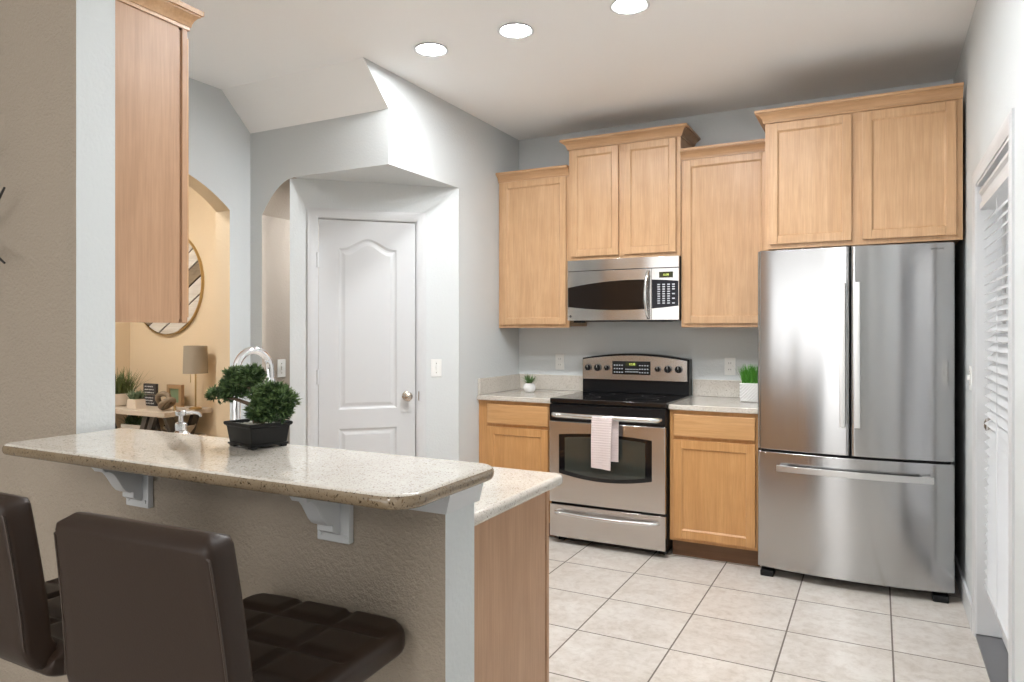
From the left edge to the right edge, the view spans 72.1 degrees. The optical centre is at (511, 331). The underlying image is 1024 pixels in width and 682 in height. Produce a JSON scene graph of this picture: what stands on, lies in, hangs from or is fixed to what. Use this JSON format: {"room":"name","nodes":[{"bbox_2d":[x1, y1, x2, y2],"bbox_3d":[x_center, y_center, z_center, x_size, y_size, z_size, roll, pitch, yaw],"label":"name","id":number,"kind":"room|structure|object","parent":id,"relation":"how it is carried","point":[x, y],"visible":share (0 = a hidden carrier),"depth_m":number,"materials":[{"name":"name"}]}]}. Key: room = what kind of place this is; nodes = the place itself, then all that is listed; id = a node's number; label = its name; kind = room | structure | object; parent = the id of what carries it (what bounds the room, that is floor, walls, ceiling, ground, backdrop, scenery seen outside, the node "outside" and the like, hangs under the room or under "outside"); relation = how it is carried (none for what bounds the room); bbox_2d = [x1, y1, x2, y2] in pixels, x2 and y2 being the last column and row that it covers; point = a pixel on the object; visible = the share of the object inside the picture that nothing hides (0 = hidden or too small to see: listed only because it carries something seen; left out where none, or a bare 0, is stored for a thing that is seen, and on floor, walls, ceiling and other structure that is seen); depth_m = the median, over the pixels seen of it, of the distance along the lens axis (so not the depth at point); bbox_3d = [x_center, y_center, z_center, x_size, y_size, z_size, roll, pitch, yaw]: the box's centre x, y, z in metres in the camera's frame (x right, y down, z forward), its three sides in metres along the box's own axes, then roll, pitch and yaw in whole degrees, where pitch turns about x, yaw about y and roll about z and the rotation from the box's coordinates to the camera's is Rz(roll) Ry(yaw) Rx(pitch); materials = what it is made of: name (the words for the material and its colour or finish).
{"room":"kitchen","nodes":[
{"label":"kitchen","id":0,"kind":"room"},
{"bbox_2d":[115,322,129,427],"bbox_3d":[-3.834,-0.056,4.830,0.120,2.800,2.489,0,0,27],"label":"wall","id":1,"kind":"structure","parent":0,"point":[122,329],"depth_m":5.84,"materials":[{"name":"beige paint"}]},
{"bbox_2d":[130,186,215,436],"bbox_3d":[-2.367,-0.056,5.537,2.070,2.800,0.120,0,0,27],"label":"wall","id":2,"kind":"structure","parent":0,"point":[160,357],"depth_m":5.54,"materials":[{"name":"beige paint"}]},
{"bbox_2d":[144,240,203,334],"bbox_3d":[-2.777,-0.391,5.669,0.840,0.840,0.024,0,0,27],"label":"wall art","id":3,"kind":"object","parent":2,"relation":"attached to","point":[196,273],"visible":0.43,"depth_m":5.52,"materials":[{"name":"brown wood"}]},
{"bbox_2d":[189,78,249,437],"bbox_3d":[-2.135,-0.056,3.610,0.120,2.800,1.894,0,0,27],"label":"wall","id":4,"kind":"structure","parent":0,"point":[219,140],"depth_m":4.30,"materials":[{"name":"white paint"}]},
{"bbox_2d":[0,0,473,681],"bbox_3d":[-2.566,-0.056,2.705,5.550,2.800,0.111,0,0,27],"label":"wall","id":5,"kind":"structure","parent":0,"point":[57,57],"depth_m":1.96,"materials":[{"name":"white paint"}]},
{"bbox_2d":[0,187,5,263],"bbox_3d":[-1.742,-0.305,2.182,0.698,0.701,0.056,0,0,27],"label":"wall sculpture","id":6,"kind":"object","parent":5,"relation":"attached to","point":[3,189],"visible":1,"depth_m":2.00,"materials":[{"name":"black metal"}]},
{"bbox_2d":[91,467,152,507],"bbox_3d":[-0.973,0.375,1.745,0.088,0.139,0.122,0,0,27],"label":"corbel","id":7,"kind":"object","parent":5,"relation":"attached to","point":[137,489],"visible":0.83,"depth_m":1.76,"materials":[{"name":"grey paint"}]},
{"bbox_2d":[115,0,203,322],"bbox_3d":[-1.465,-0.527,2.351,0.930,0.999,0.278,0,0,27],"label":"upper cabinet","id":8,"kind":"object","parent":5,"relation":"attached to","point":[152,42],"visible":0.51,"depth_m":2.13,"materials":[{"name":"brown wood"}]},
{"bbox_2d":[2,428,493,509],"bbox_3d":[-0.650,0.291,1.611,1.244,0.028,0.342,0,0,27],"label":"breakfast bar","id":9,"kind":"object","parent":5,"relation":"on","point":[382,481],"visible":1,"depth_m":1.47,"materials":[{"name":"stone"}]},
{"bbox_2d":[204,363,302,449],"bbox_3d":[-0.647,0.175,1.744,0.365,0.203,0.123,0,0,40],"label":"bonsai","id":10,"kind":"object","parent":9,"relation":"on","point":[263,427],"visible":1,"depth_m":1.68,"materials":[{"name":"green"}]},
{"bbox_2d":[223,418,292,449],"bbox_3d":[-0.618,0.247,1.712,0.126,0.060,0.113,0,0,40],"label":"pot","id":11,"kind":"object","parent":10,"relation":"attached to","point":[251,433],"depth_m":1.68,"materials":[{"name":"black"}]},
{"bbox_2d":[289,496,352,543],"bbox_3d":[-0.400,0.375,1.447,0.088,0.139,0.122,0,0,27],"label":"corbel","id":12,"kind":"object","parent":5,"relation":"attached to","point":[334,521],"visible":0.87,"depth_m":1.47,"materials":[{"name":"grey paint"}]},
{"bbox_2d":[409,483,482,514],"bbox_3d":[-0.620,0.330,1.691,1.200,0.049,0.129,0,0,27],"label":"trim","id":13,"kind":"structure","parent":5,"relation":"attached to","point":[449,504],"depth_m":1.39,"materials":[{"name":"grey paint"}]},
{"bbox_2d":[250,177,318,446],"bbox_3d":[-1.302,0.204,4.743,0.413,2.280,0.885,0,0,27],"label":"wall","id":14,"kind":"structure","parent":0,"point":[270,199],"depth_m":4.42,"materials":[{"name":"white paint"}]},
{"bbox_2d":[277,359,285,376],"bbox_3d":[-1.476,0.234,4.512,0.016,0.114,0.070,0,0,27],"label":"light switch","id":15,"kind":"object","parent":14,"relation":"attached to","point":[281,363],"visible":1,"depth_m":4.51,"materials":[{"name":"white plastic"}]},
{"bbox_2d":[221,57,518,462],"bbox_3d":[-0.869,-0.056,4.800,1.129,2.800,1.826,0,0,27],"label":"wall","id":16,"kind":"structure","parent":0,"point":[356,120],"depth_m":4.30,"materials":[{"name":"white paint"}]},
{"bbox_2d":[290,178,457,460],"bbox_3d":[-0.863,0.204,4.471,1.046,2.280,0.100,0,0,-17],"label":"wall","id":17,"kind":"structure","parent":0,"point":[440,204],"depth_m":4.52,"materials":[{"name":"white paint"}]},
{"bbox_2d":[308,207,425,457],"bbox_3d":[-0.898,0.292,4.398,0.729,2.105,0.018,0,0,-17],"label":"trim","id":18,"kind":"structure","parent":17,"relation":"attached to","point":[314,213],"depth_m":4.35,"materials":[{"name":"grey paint"}]},
{"bbox_2d":[316,219,418,455],"bbox_3d":[-0.895,0.320,4.398,0.632,2.025,0.111,0,0,-17],"label":"door","id":19,"kind":"structure","parent":17,"relation":"in","point":[365,376],"depth_m":4.41,"materials":[{"name":"white paint"}]},
{"bbox_2d":[431,359,441,376],"bbox_3d":[-0.486,0.233,4.526,0.070,0.114,0.016,0,0,-17],"label":"light switch","id":20,"kind":"object","parent":17,"relation":"attached to","point":[436,364],"visible":1,"depth_m":4.53,"materials":[{"name":"white plastic"}]},
{"bbox_2d":[180,0,976,139],"bbox_3d":[-2.308,-1.506,1.848,7.000,0.100,8.750,0,0,27],"label":"ceiling","id":21,"kind":"structure","parent":0,"point":[585,65],"depth_m":3.64,"materials":[{"name":"white paint"}]},
{"bbox_2d":[414,43,447,56],"bbox_3d":[-0.416,-1.452,3.621,0.176,0.008,0.176,0,0,27],"label":"recessed light","id":22,"kind":"object","parent":21,"relation":"in","point":[424,49],"visible":1,"depth_m":3.62,"materials":[{"name":"grey paint"}]},
{"bbox_2d":[498,23,533,38],"bbox_3d":[0.018,-1.452,3.394,0.176,0.008,0.176,0,0,27],"label":"recessed light","id":23,"kind":"object","parent":21,"relation":"in","point":[512,30],"visible":1,"depth_m":3.39,"materials":[{"name":"grey paint"}]},
{"bbox_2d":[610,0,649,14],"bbox_3d":[0.524,-1.452,3.131,0.176,0.008,0.176,0,0,27],"label":"recessed light","id":24,"kind":"object","parent":21,"relation":"in","point":[622,7],"visible":1,"depth_m":3.14,"materials":[{"name":"grey paint"}]},
{"bbox_2d":[519,79,952,462],"bbox_3d":[1.348,-0.056,4.744,3.056,2.800,0.120,0,0,27],"label":"wall","id":25,"kind":"structure","parent":0,"point":[707,347],"depth_m":4.85,"materials":[{"name":"white paint"}]},
{"bbox_2d":[496,165,586,327],"bbox_3d":[0.213,-0.580,5.056,0.548,1.104,0.375,0,0,27],"label":"upper cabinet","id":26,"kind":"object","parent":25,"relation":"attached to","point":[533,203],"visible":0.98,"depth_m":4.92,"materials":[{"name":"brown wood"}]},
{"bbox_2d":[520,374,582,390],"bbox_3d":[0.294,0.374,5.214,0.550,0.112,0.020,0,0,27],"label":"backsplash","id":27,"kind":"structure","parent":25,"relation":"attached to","point":[542,381],"depth_m":5.18,"materials":[{"name":"stone"}]},
{"bbox_2d":[555,354,563,369],"bbox_3d":[0.352,0.222,5.190,0.070,0.114,0.008,0,0,27],"label":"outlet","id":28,"kind":"object","parent":25,"relation":"attached to","point":[559,358],"visible":1,"depth_m":5.19,"materials":[{"name":"white plastic"}]},
{"bbox_2d":[559,123,700,260],"bbox_3d":[0.793,-0.891,4.747,0.862,0.819,0.387,0,0,27],"label":"upper cabinet","id":29,"kind":"object","parent":25,"relation":"attached to","point":[625,186],"visible":0.95,"depth_m":4.59,"materials":[{"name":"brown wood"}]},
{"bbox_2d":[568,256,680,322],"bbox_3d":[0.781,-0.270,4.724,0.756,0.418,0.435,0,0,27],"label":"microwave","id":30,"kind":"object","parent":29,"relation":"attached to","point":[636,289],"visible":0.99,"depth_m":4.56,"materials":[{"name":"grey metal"}]},
{"bbox_2d":[693,379,741,397],"bbox_3d":[1.443,0.374,4.616,0.508,0.112,0.020,0,0,27],"label":"backsplash","id":31,"kind":"structure","parent":25,"relation":"attached to","point":[701,387],"depth_m":4.65,"materials":[{"name":"stone"}]},
{"bbox_2d":[679,138,768,326],"bbox_3d":[1.378,-0.588,4.450,0.546,1.120,0.375,0,0,27],"label":"upper cabinet","id":32,"kind":"object","parent":25,"relation":"attached to","point":[723,185],"visible":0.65,"depth_m":4.33,"materials":[{"name":"brown wood"}]},
{"bbox_2d":[724,358,734,374],"bbox_3d":[1.433,0.228,4.628,0.070,0.114,0.008,0,0,27],"label":"outlet","id":33,"kind":"object","parent":25,"relation":"attached to","point":[729,363],"visible":1,"depth_m":4.63,"materials":[{"name":"white plastic"}]},
{"bbox_2d":[754,82,963,252],"bbox_3d":[1.930,-0.833,3.962,0.972,0.758,0.731,0,0,27],"label":"upper cabinet","id":34,"kind":"object","parent":25,"relation":"attached to","point":[883,168],"visible":0.97,"depth_m":3.64,"materials":[{"name":"brown wood"}]},
{"bbox_2d":[549,536,989,681],"bbox_3d":[-2.403,1.394,1.898,6.785,0.100,8.750,0,0,27],"label":"floor","id":35,"kind":"structure","parent":0,"point":[618,613],"depth_m":3.23,"materials":[{"name":"tile"}]},
{"bbox_2d":[0,492,66,676],"bbox_3d":[-0.925,0.818,1.505,0.415,1.054,0.473,0,0,27],"label":"bar stool","id":36,"kind":"object","parent":35,"relation":"on","point":[31,628],"visible":0.31,"depth_m":1.25,"materials":[{"name":"black leather"}]},
{"bbox_2d":[115,405,211,435],"bbox_3d":[-2.833,0.964,5.464,0.970,0.760,0.410,0,0,27],"label":"console table","id":37,"kind":"object","parent":35,"relation":"on","point":[150,421],"visible":0.24,"depth_m":5.21,"materials":[{"name":"brown wood"}]},
{"bbox_2d":[115,367,146,405],"bbox_3d":[-3.107,0.423,5.599,0.459,0.323,0.426,0,0,27],"label":"potted grass","id":38,"kind":"object","parent":37,"relation":"on","point":[122,383],"depth_m":5.52,"materials":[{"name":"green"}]},
{"bbox_2d":[115,393,129,405],"bbox_3d":[-3.104,0.534,5.582,0.230,0.100,0.230,0,0,27],"label":"pot","id":39,"kind":"object","parent":38,"relation":"attached to","point":[120,398],"depth_m":5.50,"materials":[{"name":"beige ceramic"}]},
{"bbox_2d":[119,415,142,428],"bbox_3d":[-2.910,0.705,5.455,0.348,0.158,0.200,0,0,27],"label":"planter","id":40,"kind":"object","parent":37,"relation":"on","point":[130,422],"visible":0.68,"depth_m":5.43,"materials":[{"name":"white ceramic"}]},
{"bbox_2d":[126,388,146,409],"bbox_3d":[-2.850,0.503,5.341,0.176,0.163,0.151,0,0,-32],"label":"potted succulent","id":41,"kind":"object","parent":37,"relation":"on","point":[136,401],"visible":1,"depth_m":5.31,"materials":[{"name":"white ceramic"}]},
{"bbox_2d":[127,399,145,409],"bbox_3d":[-2.849,0.547,5.337,0.110,0.075,0.090,0,0,27],"label":"pot","id":42,"kind":"object","parent":41,"relation":"attached to","point":[135,404],"depth_m":5.30,"materials":[{"name":"beige ceramic"}]},
{"bbox_2d":[143,383,157,405],"bbox_3d":[-2.852,0.496,5.554,0.150,0.173,0.027,0,0,27],"label":"letter sign","id":43,"kind":"object","parent":37,"relation":"on","point":[151,389],"visible":0.91,"depth_m":5.54,"materials":[{"name":"grey wood"}]},
{"bbox_2d":[118,428,205,435],"bbox_3d":[-2.831,0.797,5.468,0.910,0.025,0.340,0,0,27],"label":"shelf","id":44,"kind":"object","parent":37,"relation":"attached to","point":[192,432],"depth_m":5.39,"materials":[{"name":"brown wood"}]},
{"bbox_2d":[155,391,175,409],"bbox_3d":[-2.584,0.512,5.232,0.178,0.138,0.128,0,0,27],"label":"ornament","id":45,"kind":"object","parent":37,"relation":"on","point":[168,402],"visible":1,"depth_m":5.22,"materials":[{"name":"beige wood"}]},
{"bbox_2d":[167,384,183,406],"bbox_3d":[-2.638,0.499,5.514,0.170,0.170,0.030,0,0,27],"label":"picture frame","id":46,"kind":"object","parent":37,"relation":"on","point":[176,391],"visible":0.69,"depth_m":5.49,"materials":[{"name":"brown wood"}]},
{"bbox_2d":[170,388,178,402],"bbox_3d":[-2.638,0.499,5.515,0.112,0.114,0.008,0,0,27],"label":"picture","id":47,"kind":"object","parent":46,"relation":"attached to","point":[174,392],"depth_m":5.51,"materials":[{"name":"green paper"}]},
{"bbox_2d":[163,423,195,432],"bbox_3d":[-2.509,0.742,5.318,0.228,0.083,0.228,0,0,27],"label":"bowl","id":48,"kind":"object","parent":37,"relation":"on","point":[190,428],"visible":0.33,"depth_m":5.28,"materials":[{"name":"brown wood"}]},
{"bbox_2d":[183,346,207,409],"bbox_3d":[-2.396,0.345,5.326,0.178,0.478,0.178,0,0,27],"label":"table lamp","id":49,"kind":"object","parent":37,"relation":"on","point":[195,358],"visible":1,"depth_m":5.26,"materials":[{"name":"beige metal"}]},
{"bbox_2d":[53,512,404,681],"bbox_3d":[-0.482,0.818,1.269,0.415,1.054,0.473,0,0,24],"label":"bar stool","id":50,"kind":"object","parent":35,"relation":"on","point":[142,601],"visible":1,"depth_m":1.08,"materials":[{"name":"black leather"}]},
{"bbox_2d":[474,491,548,681],"bbox_3d":[-1.177,0.904,2.415,2.584,0.880,0.649,0,0,27],"label":"base cabinet","id":51,"kind":"object","parent":35,"relation":"on","point":[511,548],"visible":0.03,"depth_m":1.89,"materials":[{"name":"brown wood"}]},
{"bbox_2d":[115,428,562,525],"bbox_3d":[-1.168,0.447,2.438,2.637,0.033,0.702,0,0,27],"label":"countertop","id":52,"kind":"structure","parent":51,"relation":"on","point":[508,488],"depth_m":1.94,"materials":[{"name":"stone"}]},
{"bbox_2d":[174,410,201,433],"bbox_3d":[-1.018,0.336,2.181,0.079,0.188,0.079,0,0,27],"label":"soap dispenser","id":53,"kind":"object","parent":52,"relation":"on","point":[180,426],"visible":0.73,"depth_m":2.17,"materials":[{"name":"silver metal"}]},
{"bbox_2d":[174,430,189,433],"bbox_3d":[-1.025,0.367,2.179,0.068,0.126,0.068,0,0,27],"label":"bottle","id":54,"kind":"object","parent":53,"relation":"attached to","point":[177,431],"depth_m":2.17,"materials":[{"name":"metal"}]},
{"bbox_2d":[232,346,275,419],"bbox_3d":[-0.765,0.236,2.052,0.113,0.388,0.165,0,0,-4],"label":"faucet","id":55,"kind":"object","parent":52,"relation":"on","point":[236,406],"visible":0.41,"depth_m":2.05,"materials":[{"name":"silver metal"}]},
{"bbox_2d":[479,400,556,536],"bbox_3d":[0.152,0.905,4.943,0.547,0.879,0.627,0,0,27],"label":"base cabinet","id":56,"kind":"object","parent":35,"relation":"on","point":[513,435],"visible":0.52,"depth_m":4.67,"materials":[{"name":"brown wood"}]},
{"bbox_2d":[477,374,582,402],"bbox_3d":[0.151,0.390,4.939,0.550,0.144,0.640,0,0,27],"label":"countertop","id":57,"kind":"structure","parent":56,"relation":"on","point":[506,387],"depth_m":5.07,"materials":[{"name":"stone"}]},
{"bbox_2d":[519,373,535,391],"bbox_3d":[0.130,0.361,5.007,0.158,0.137,0.165,0,0,27],"label":"potted succulent","id":58,"kind":"object","parent":57,"relation":"on","point":[528,386],"visible":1,"depth_m":4.98,"materials":[{"name":"white ceramic"}]},
{"bbox_2d":[523,383,535,391],"bbox_3d":[0.125,0.397,5.007,0.088,0.065,0.088,0,0,27],"label":"vase","id":59,"kind":"object","parent":58,"relation":"attached to","point":[528,387],"depth_m":4.98,"materials":[{"name":"white ceramic"}]},
{"bbox_2d":[549,353,691,554],"bbox_3d":[0.707,0.747,4.582,0.758,1.194,0.740,0,0,27],"label":"range","id":60,"kind":"object","parent":35,"relation":"on","point":[628,504],"visible":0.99,"depth_m":4.36,"materials":[{"name":"silver metal"}]},
{"bbox_2d":[591,417,618,470],"bbox_3d":[0.560,0.670,4.255,0.163,0.328,0.049,0,0,27],"label":"towel","id":61,"kind":"object","parent":60,"relation":"hanging from","point":[604,431],"visible":1,"depth_m":4.24,"materials":[{"name":"white fabric"}]},
{"bbox_2d":[550,391,688,407],"bbox_3d":[0.710,0.439,4.588,0.758,0.032,0.575,0,0,27],"label":"cooktop","id":62,"kind":"object","parent":60,"relation":"in","point":[584,399],"depth_m":4.46,"materials":[{"name":"black glass"}]},
{"bbox_2d":[670,410,760,566],"bbox_3d":[1.301,0.905,4.346,0.502,0.879,0.627,0,0,27],"label":"base cabinet","id":63,"kind":"object","parent":35,"relation":"on","point":[714,455],"visible":0.79,"depth_m":4.08,"materials":[{"name":"brown wood"}]},
{"bbox_2d":[668,379,757,413],"bbox_3d":[1.300,0.390,4.341,0.508,0.144,0.640,0,0,27],"label":"countertop","id":64,"kind":"structure","parent":63,"relation":"on","point":[708,395],"depth_m":4.41,"materials":[{"name":"stone"}]},
{"bbox_2d":[733,364,757,401],"bbox_3d":[1.470,0.309,4.342,0.193,0.241,0.186,0,0,27],"label":"potted grass","id":65,"kind":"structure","parent":64,"relation":"on","point":[748,390],"depth_m":4.30,"materials":[{"name":"white ceramic"}]},
{"bbox_2d":[739,383,757,401],"bbox_3d":[1.471,0.372,4.339,0.116,0.115,0.112,0,0,27],"label":"pot","id":66,"kind":"object","parent":65,"relation":"on","point":[748,391],"depth_m":4.29,"materials":[{"name":"white ceramic"}]},
{"bbox_2d":[758,241,954,603],"bbox_3d":[1.900,0.447,3.930,0.929,1.794,0.755,0,0,27],"label":"fridge","id":67,"kind":"object","parent":35,"relation":"on","point":[856,349],"visible":1,"depth_m":3.61,"materials":[{"name":"grey metal"}]},
{"bbox_2d":[953,0,1023,681],"bbox_3d":[0.655,-0.056,0.263,0.150,2.800,8.471,0,0,27],"label":"wall","id":68,"kind":"structure","parent":0,"point":[990,66],"depth_m":2.89,"materials":[{"name":"white paint"}]},
{"bbox_2d":[955,553,971,630],"bbox_3d":[2.296,1.289,3.596,0.014,0.110,1.000,0,0,27],"label":"baseboard","id":69,"kind":"structure","parent":68,"relation":"attached to","point":[966,599],"depth_m":3.44,"materials":[{"name":"grey paint"}]},
{"bbox_2d":[967,365,971,390],"bbox_3d":[2.127,0.214,3.273,0.016,0.114,0.070,0,0,27],"label":"light switch","id":70,"kind":"object","parent":68,"relation":"attached to","point":[969,377],"visible":0.99,"depth_m":3.25,"materials":[{"name":"white plastic"}]},
{"bbox_2d":[976,634,1007,681],"bbox_3d":[1.895,1.336,2.661,0.144,0.016,0.910,0,0,27],"label":"trim","id":71,"kind":"structure","parent":68,"relation":"attached to","point":[994,653],"depth_m":2.88,"materials":[{"name":"silver metal"}]},
{"bbox_2d":[977,138,1007,637],"bbox_3d":[1.896,0.338,2.660,0.140,1.973,0.910,0,0,27],"label":"trim","id":72,"kind":"structure","parent":68,"relation":"attached to","point":[987,623],"depth_m":3.07,"materials":[{"name":"grey paint"}]},
{"bbox_2d":[972,108,1014,681],"bbox_3d":[1.829,0.317,2.695,0.012,2.055,1.034,0,0,27],"label":"trim","id":73,"kind":"structure","parent":68,"relation":"attached to","point":[1007,129],"depth_m":2.27,"materials":[{"name":"grey paint"}]},
{"bbox_2d":[979,152,1007,644],"bbox_3d":[1.855,0.248,2.650,0.076,1.703,0.794,0,0,27],"label":"window blind","id":74,"kind":"object","parent":68,"relation":"attached to","point":[994,193],"visible":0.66,"depth_m":2.72,"materials":[{"name":"grey paint"}]},
{"bbox_2d":[984,202,1007,650],"bbox_3d":[1.900,0.345,2.658,0.111,1.959,0.882,0,0,27],"label":"door","id":75,"kind":"structure","parent":68,"relation":"in","point":[1005,217],"depth_m":2.98,"materials":[{"name":"grey paint"}]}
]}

